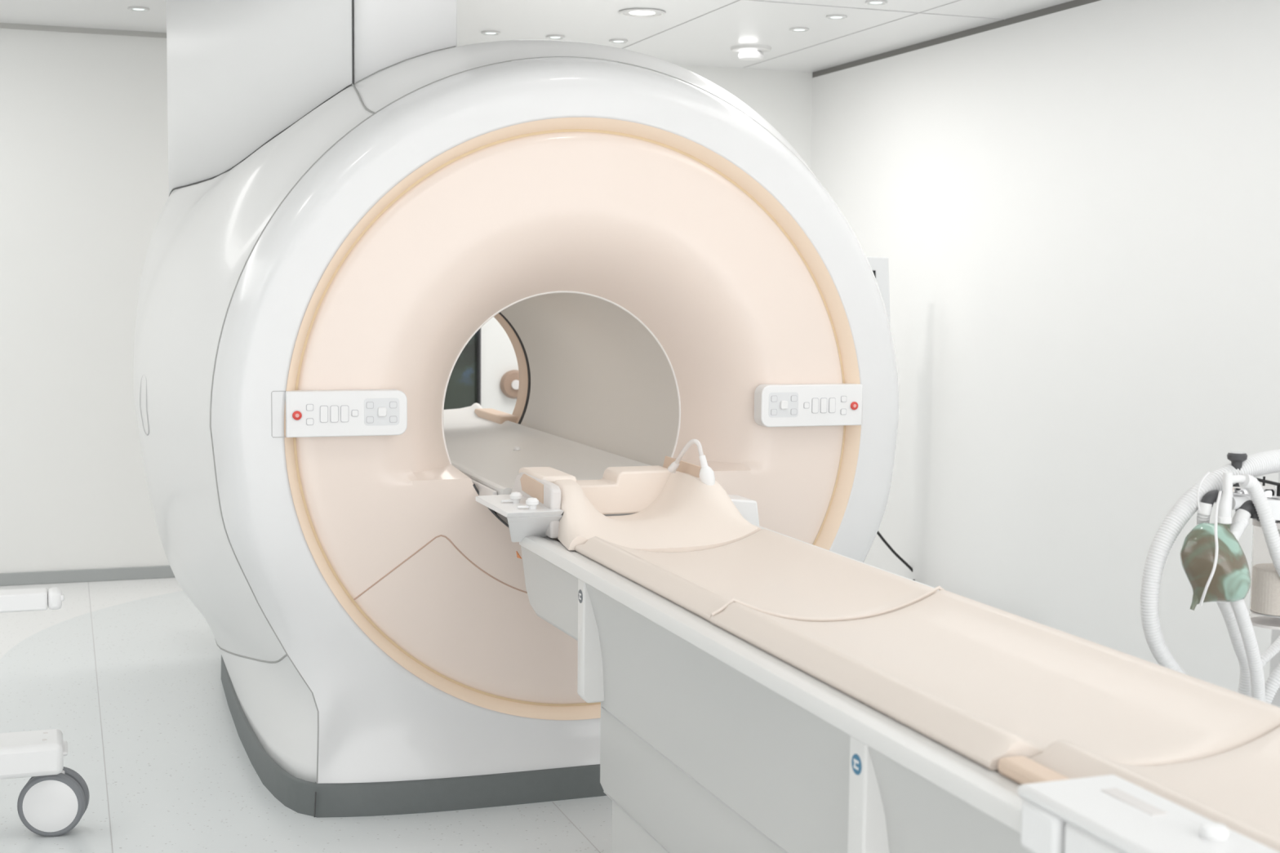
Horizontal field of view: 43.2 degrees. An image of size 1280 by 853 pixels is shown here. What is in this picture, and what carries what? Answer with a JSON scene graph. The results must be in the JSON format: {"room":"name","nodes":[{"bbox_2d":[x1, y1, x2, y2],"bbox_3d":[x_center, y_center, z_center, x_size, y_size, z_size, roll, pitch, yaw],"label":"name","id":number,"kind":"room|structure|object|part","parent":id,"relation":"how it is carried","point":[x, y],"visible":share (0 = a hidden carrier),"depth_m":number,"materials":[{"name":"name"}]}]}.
{"room":"radiology room","nodes":[
{"label":"radiology room","id":0,"kind":"room"},
{"bbox_2d":[0,577,612,852],"bbox_3d":[-0.505,1.300,2.892,7.340,0.100,11.545,-1,5,-20],"label":"floor","id":1,"kind":"structure","parent":0,"point":[181,778],"depth_m":5.08,"materials":[{"name":"tile"}]},
{"bbox_2d":[0,586,89,836],"bbox_3d":[-2.108,0.471,4.149,1.297,1.300,0.240,-1,5,-20],"label":"trolley","id":2,"kind":"object","parent":1,"relation":"on","point":[55,798],"visible":1,"depth_m":4.34,"materials":[{"name":"white plastic"}]},
{"bbox_3d":[-2.144,0.892,4.177,1.231,0.086,0.175,-1,5,-20],"label":"leg","id":3,"kind":"part","parent":2,"relation":"part of","materials":[{"name":"white plastic"}]},
{"bbox_3d":[-1.565,0.460,4.321,0.036,0.050,0.082,-1,5,-20],"label":"arm","id":4,"kind":"part","parent":2,"relation":"part of","materials":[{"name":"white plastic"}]},
{"bbox_2d":[88,582,600,852],"bbox_3d":[-0.528,1.284,2.507,9.872,0.005,6.860,4,6,33],"label":"floor seam","id":5,"kind":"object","parent":1,"relation":"in","point":[88,582],"depth_m":4.97,"materials":[{"name":"grey"}]},
{"bbox_2d":[133,0,899,817],"bbox_3d":[-0.551,-0.372,5.846,2.456,2.719,2.720,-1,5,-20],"label":"scanner","id":6,"kind":"object","parent":1,"relation":"on","point":[357,190],"visible":0.85,"depth_m":4.72,"materials":[{"name":"beige plastic"}]},
{"bbox_3d":[-0.817,-0.038,4.490,0.333,0.126,0.058,-1,5,-20],"label":"control panel","id":7,"kind":"part","parent":6,"relation":"part of","materials":[{"name":"white plastic"}]},
{"bbox_3d":[-0.849,0.089,5.759,0.012,0.040,2.640,-1,5,-20],"label":"bed rail","id":8,"kind":"part","parent":6,"relation":"part of","materials":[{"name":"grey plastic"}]},
{"bbox_3d":[0.517,-0.066,4.965,0.340,0.127,0.058,-1,5,-20],"label":"control panel","id":9,"kind":"part","parent":6,"relation":"part of","materials":[{"name":"white plastic"}]},
{"bbox_2d":[475,492,1279,852],"bbox_3d":[0.585,0.798,2.683,0.783,0.959,4.005,-1,5,-20],"label":"table","id":10,"kind":"object","parent":1,"relation":"on","point":[711,741],"visible":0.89,"depth_m":2.90,"materials":[{"name":"white plastic"}]},
{"bbox_2d":[475,492,564,542],"bbox_3d":[-0.323,0.233,4.250,0.147,0.124,0.359,-1,5,-20],"label":"tray","id":11,"kind":"object","parent":10,"relation":"on","point":[528,521],"depth_m":4.14,"materials":[{"name":"white plastic"}]},
{"bbox_2d":[511,465,762,552],"bbox_3d":[-0.019,0.223,4.327,0.536,0.188,0.578,-1,5,-20],"label":"support","id":12,"kind":"object","parent":10,"relation":"on","point":[677,512],"visible":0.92,"depth_m":4.25,"materials":[{"name":"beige plastic"}]},
{"bbox_3d":[-0.286,0.163,4.293,0.007,0.057,0.219,-1,5,-20],"label":"inset panel","id":13,"kind":"part","parent":12,"relation":"part of","materials":[{"name":"beige plastic"}]},
{"bbox_2d":[662,456,701,477],"bbox_3d":[0.116,0.117,4.489,0.016,0.044,0.282,-1,5,-20],"label":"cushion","id":14,"kind":"object","parent":12,"relation":"on","point":[684,467],"visible":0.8,"depth_m":4.46,"materials":[{"name":"beige plastic"}]},
{"bbox_2d":[667,439,715,485],"bbox_3d":[0.136,0.108,4.377,0.041,0.153,0.185,-3,6,-38],"label":"cable","id":15,"kind":"object","parent":12,"relation":"on","point":[706,474],"visible":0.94,"depth_m":4.33,"materials":[{"name":"grey plastic"}]},
{"bbox_2d":[728,494,759,525],"bbox_3d":[0.258,0.238,4.554,0.123,0.091,0.130,-1,5,-20],"label":"tray","id":16,"kind":"object","parent":10,"relation":"on","point":[748,508],"depth_m":4.50,"materials":[{"name":"white plastic"}]},
{"bbox_2d":[574,528,937,622],"bbox_3d":[0.245,0.340,3.653,0.548,0.080,0.880,-1,5,-20],"label":"mattress","id":17,"kind":"object","parent":10,"relation":"on","point":[766,570],"visible":0.81,"depth_m":3.59,"materials":[{"name":"beige leather"}]},
{"bbox_3d":[0.717,0.642,2.346,0.636,0.314,3.310,-1,5,-20],"label":"panel","id":18,"kind":"part","parent":10,"relation":"part of","materials":[{"name":"white plastic"}]},
{"bbox_2d":[709,585,1279,783],"bbox_3d":[0.564,0.416,2.761,0.552,0.089,1.010,-1,5,-20],"label":"mattress","id":19,"kind":"object","parent":10,"relation":"on","point":[988,684],"visible":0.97,"depth_m":2.64,"materials":[{"name":"beige leather"}]},
{"bbox_2d":[998,755,1070,784],"bbox_3d":[0.534,0.466,2.104,0.044,0.024,0.190,-1,5,-20],"label":"pad","id":20,"kind":"object","parent":10,"relation":"on","point":[1022,770],"visible":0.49,"depth_m":2.14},
{"bbox_3d":[0.746,0.498,1.377,0.144,0.018,1.317,-1,5,-20],"label":"plate","id":21,"kind":"part","parent":10,"relation":"part of","materials":[{"name":"white plastic"}]},
{"bbox_2d":[1029,726,1279,852],"bbox_3d":[1.022,0.528,1.561,0.498,0.084,1.552,-1,5,-20],"label":"mattress","id":22,"kind":"object","parent":10,"relation":"on","point":[1238,788],"visible":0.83,"depth_m":2.15,"materials":[{"name":"beige leather"}]},
{"bbox_3d":[0.633,0.445,1.781,0.032,0.016,0.032,-1,5,-20],"label":"latch knob","id":23,"kind":"part","parent":10,"relation":"part of","materials":[{"name":"white plastic"}]},
{"bbox_2d":[1200,448,1279,707],"bbox_3d":[1.447,0.619,3.650,0.695,1.166,0.540,-1,5,-20],"label":"machine","id":24,"kind":"object","parent":1,"relation":"on","point":[1264,593],"visible":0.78,"depth_m":3.44,"materials":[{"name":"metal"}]},
{"bbox_2d":[1196,471,1209,510],"bbox_3d":[1.163,0.133,3.339,0.030,0.081,0.004,-1,5,-20],"label":"tube","id":25,"kind":"object","parent":24,"relation":"attached to","point":[1208,473],"visible":1,"depth_m":3.33,"materials":[{"name":"plastic"}]},
{"bbox_2d":[1197,502,1212,515],"bbox_3d":[1.177,0.171,3.369,0.031,0.028,0.027,-1,5,-20],"label":"connector","id":26,"kind":"object","parent":24,"relation":"attached to","point":[1206,508],"visible":0.97,"depth_m":3.36,"materials":[{"name":"white plastic"}]},
{"bbox_2d":[1139,449,1279,675],"bbox_3d":[1.267,0.438,3.487,0.493,0.777,0.101,-2,5,-23],"label":"hose","id":27,"kind":"object","parent":24,"relation":"attached to","point":[1268,462],"visible":0.52,"depth_m":3.38,"materials":[{"name":"plastic"}]},
{"bbox_2d":[1199,490,1222,605],"bbox_3d":[1.165,0.250,3.301,0.033,0.232,0.075,3,5,23],"label":"tube","id":28,"kind":"object","parent":24,"relation":"hanging from","point":[1211,575],"visible":1,"depth_m":3.28,"materials":[{"name":"plastic"}]},
{"bbox_2d":[1179,522,1250,610],"bbox_3d":[1.192,0.290,3.347,0.142,0.183,0.102,2,5,16],"label":"bag","id":29,"kind":"object","parent":24,"relation":"hanging from","point":[1230,582],"visible":0.94,"depth_m":3.31,"materials":[{"name":"green rubber"}]},
{"bbox_2d":[1196,508,1250,697],"bbox_3d":[1.254,0.451,3.462,0.228,0.588,0.051,-3,6,-34],"label":"hose","id":30,"kind":"object","parent":24,"relation":"attached to","point":[1244,688],"visible":0.36,"depth_m":3.47,"materials":[{"name":"plastic"}]},
{"bbox_2d":[1217,471,1245,524],"bbox_3d":[1.229,0.147,3.353,0.069,0.107,0.031,-1,5,-20],"label":"connector","id":31,"kind":"object","parent":24,"relation":"attached to","point":[1224,511],"visible":0.94,"depth_m":3.34,"materials":[{"name":"plastic"}]},
{"bbox_3d":[1.239,0.110,3.354,0.049,0.020,0.017,-1,5,-20],"label":"arm","id":32,"kind":"part","parent":31,"relation":"part of","materials":[{"name":"plastic"}]},
{"bbox_3d":[1.260,0.091,3.413,0.041,0.072,0.041,-1,5,-20],"label":"pressure knob","id":33,"kind":"part","parent":24,"relation":"part of","materials":[{"name":"plastic"}]},
{"bbox_2d":[1230,508,1250,525],"bbox_3d":[1.256,0.196,3.382,0.048,0.048,0.031,-3,6,-40],"label":"hose cuff","id":34,"kind":"object","parent":24,"relation":"attached to","point":[1240,513],"visible":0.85,"depth_m":3.37,"materials":[{"name":"white plastic"}]},
{"bbox_2d":[1230,517,1266,702],"bbox_3d":[1.304,0.498,3.435,0.287,0.630,0.049,-4,7,-41],"label":"hose","id":35,"kind":"object","parent":24,"relation":"hanging from","point":[1240,610],"visible":0.52,"depth_m":3.39,"materials":[{"name":"plastic"}]},
{"bbox_2d":[1239,474,1279,577],"bbox_3d":[1.353,0.269,3.412,0.230,0.349,0.052,-2,6,-29],"label":"hose","id":36,"kind":"object","parent":24,"relation":"attached to","point":[1253,486],"visible":1,"depth_m":3.36,"materials":[{"name":"plastic"}]},
{"bbox_2d":[1248,518,1279,630],"bbox_3d":[1.376,0.314,3.474,0.120,0.227,0.120,-1,5,-20],"label":"canister","id":37,"kind":"object","parent":24,"relation":"on","point":[1264,593],"depth_m":3.44,"materials":[{"name":"plastic"}]},
{"bbox_2d":[1249,635,1279,697],"bbox_3d":[1.426,0.560,3.573,0.236,0.369,0.052,-1,5,-20],"label":"hose","id":38,"kind":"object","parent":24,"relation":"attached to","point":[1274,648],"visible":0.15,"depth_m":3.54,"materials":[{"name":"plastic"}]},
{"bbox_2d":[1264,663,1279,704],"bbox_3d":[1.433,0.592,3.562,0.190,0.304,0.051,-1,5,-20],"label":"hose","id":39,"kind":"object","parent":24,"relation":"attached to","point":[1272,685],"visible":0.27,"depth_m":3.52,"materials":[{"name":"plastic"}]},
{"bbox_3d":[1.377,0.180,3.433,0.148,0.056,0.008,-1,5,-20],"label":"name plate","id":40,"kind":"part","parent":24,"relation":"part of","materials":[{"name":"white plastic"}]},
{"bbox_2d":[0,28,812,573],"bbox_3d":[-2.413,-0.591,8.138,7.340,2.720,0.100,-1,5,-20],"label":"wall","id":41,"kind":"structure","parent":0,"point":[84,175],"depth_m":7.96,"materials":[{"name":"paint"}]},
{"bbox_2d":[0,22,166,38],"bbox_3d":[-3.762,-1.902,7.467,4.400,0.022,0.030,-1,5,-20],"label":"trim","id":42,"kind":"structure","parent":41,"relation":"attached to","point":[2,25],"depth_m":7.83,"materials":[{"name":"grey metal"}]},
{"bbox_2d":[0,565,175,586],"bbox_3d":[-2.465,0.739,8.179,7.220,0.062,0.015,-1,5,-20],"label":"baseboard","id":43,"kind":"structure","parent":41,"relation":"attached to","point":[158,571],"depth_m":8.06,"materials":[{"name":"grey plastic"}]},
{"bbox_2d":[444,328,480,409],"bbox_3d":[-1.360,-0.451,8.498,1.060,1.700,0.058,-1,5,-20],"label":"window","id":44,"kind":"structure","parent":41,"relation":"in","point":[464,387],"depth_m":8.68,"materials":[{"name":"glass"}]},
{"bbox_3d":[-1.358,-0.450,8.493,1.060,1.700,0.048,-1,5,-20],"label":"frame","id":45,"kind":"part","parent":44,"relation":"part of","materials":[{"name":"rubber"}]},
{"bbox_2d":[500,369,519,398],"bbox_3d":[-0.673,-0.227,8.707,0.156,0.156,0.064,-1,5,-20],"label":"gauge","id":46,"kind":"object","parent":41,"relation":"attached to","point":[509,381],"visible":0.68,"depth_m":8.68,"materials":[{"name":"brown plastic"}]},
{"bbox_2d":[0,0,1072,72],"bbox_3d":[-0.475,-1.510,2.649,7.340,0.100,11.545,-1,5,-20],"label":"ceiling","id":47,"kind":"structure","parent":0,"point":[708,39],"depth_m":7.51,"materials":[{"name":"white paint"}]},
{"bbox_2d":[128,6,149,11],"bbox_3d":[-2.250,-1.873,7.255,0.095,0.009,0.095,-1,5,-20],"label":"recessed light","id":48,"kind":"object","parent":47,"relation":"in","point":[130,8],"visible":1,"depth_m":7.24,"materials":[{"name":"white"}]},
{"bbox_2d":[480,31,500,35],"bbox_3d":[-0.724,-1.908,7.835,0.095,0.009,0.095,-1,5,-20],"label":"recessed light","id":49,"kind":"object","parent":47,"relation":"in","point":[484,33],"visible":1,"depth_m":7.83,"materials":[{"name":"white"}]},
{"bbox_2d":[546,35,564,39],"bbox_3d":[-0.416,-1.914,7.945,0.095,0.009,0.095,-1,5,-20],"label":"recessed light","id":50,"kind":"object","parent":47,"relation":"in","point":[548,37],"visible":1,"depth_m":7.94,"materials":[{"name":"white"}]},
{"bbox_2d":[608,39,627,43],"bbox_3d":[-0.107,-1.920,8.055,0.095,0.009,0.095,-1,5,-20],"label":"recessed light","id":51,"kind":"object","parent":47,"relation":"in","point":[612,41],"visible":1,"depth_m":8.05,"materials":[{"name":"white"}]},
{"bbox_2d":[618,8,666,17],"bbox_3d":[0.010,-1.846,7.212,0.212,0.009,0.212,-1,5,-20],"label":"recessed light","id":52,"kind":"object","parent":47,"relation":"in","point":[631,12],"visible":1,"depth_m":7.21,"materials":[{"name":"white"}]},
{"bbox_2d":[730,44,771,60],"bbox_3d":[0.567,-1.906,8.258,0.210,0.058,0.210,-1,5,-20],"label":"smoke detector","id":53,"kind":"object","parent":47,"relation":"attached to","point":[746,52],"visible":1,"depth_m":8.21,"materials":[{"name":"white plastic"}]},
{"bbox_2d":[789,26,808,31],"bbox_3d":[0.753,-1.874,7.634,0.095,0.009,0.095,-1,5,-20],"label":"recessed light","id":54,"kind":"object","parent":47,"relation":"in","point":[797,28],"visible":1,"depth_m":7.62,"materials":[{"name":"white"}]},
{"bbox_2d":[622,0,1004,67],"bbox_3d":[-0.502,-1.457,2.575,7.238,0.012,11.415,-1,5,-20],"label":"trim","id":55,"kind":"structure","parent":47,"relation":"attached to","point":[738,0],"depth_m":7.23,"materials":[{"name":"white metal"}]},
{"bbox_2d":[826,14,847,19],"bbox_3d":[0.884,-1.841,7.271,0.095,0.009,0.095,-1,5,-20],"label":"recessed light","id":56,"kind":"object","parent":47,"relation":"in","point":[830,16],"visible":1,"depth_m":7.26,"materials":[{"name":"white"}]},
{"bbox_2d":[865,0,887,5],"bbox_3d":[1.007,-1.807,6.889,0.095,0.009,0.095,-1,5,-20],"label":"recessed light","id":57,"kind":"object","parent":47,"relation":"in","point":[873,2],"visible":1,"depth_m":6.88,"materials":[{"name":"white"}]},
{"bbox_2d":[810,0,1279,692],"bbox_3d":[2.935,-0.155,3.940,0.100,2.690,11.445,-1,5,-20],"label":"wall","id":58,"kind":"structure","parent":0,"point":[1074,212],"depth_m":6.84,"materials":[{"name":"white paint"}]},
{"bbox_2d":[866,256,890,326],"bbox_3d":[1.057,-0.003,7.937,0.400,1.657,0.420,-1,5,-20],"label":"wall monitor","id":59,"kind":"object","parent":58,"relation":"attached to","point":[879,265],"visible":0.12,"depth_m":7.82,"materials":[{"name":"white plastic"}]},
{"bbox_2d":[876,530,915,580],"bbox_3d":[1.421,0.610,7.631,0.356,0.495,1.257,-1,5,-20],"label":"cable","id":60,"kind":"object","parent":58,"relation":"attached to","point":[879,535],"visible":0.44,"depth_m":8.19,"materials":[{"name":"black rubber"}]},
{"bbox_2d":[812,0,1099,77],"bbox_3d":[2.949,-1.510,3.822,0.101,0.030,11.445,-1,5,-20],"label":"trim","id":61,"kind":"structure","parent":58,"relation":"attached to","point":[1073,3],"depth_m":7.66,"materials":[{"name":"grey"}]}
]}

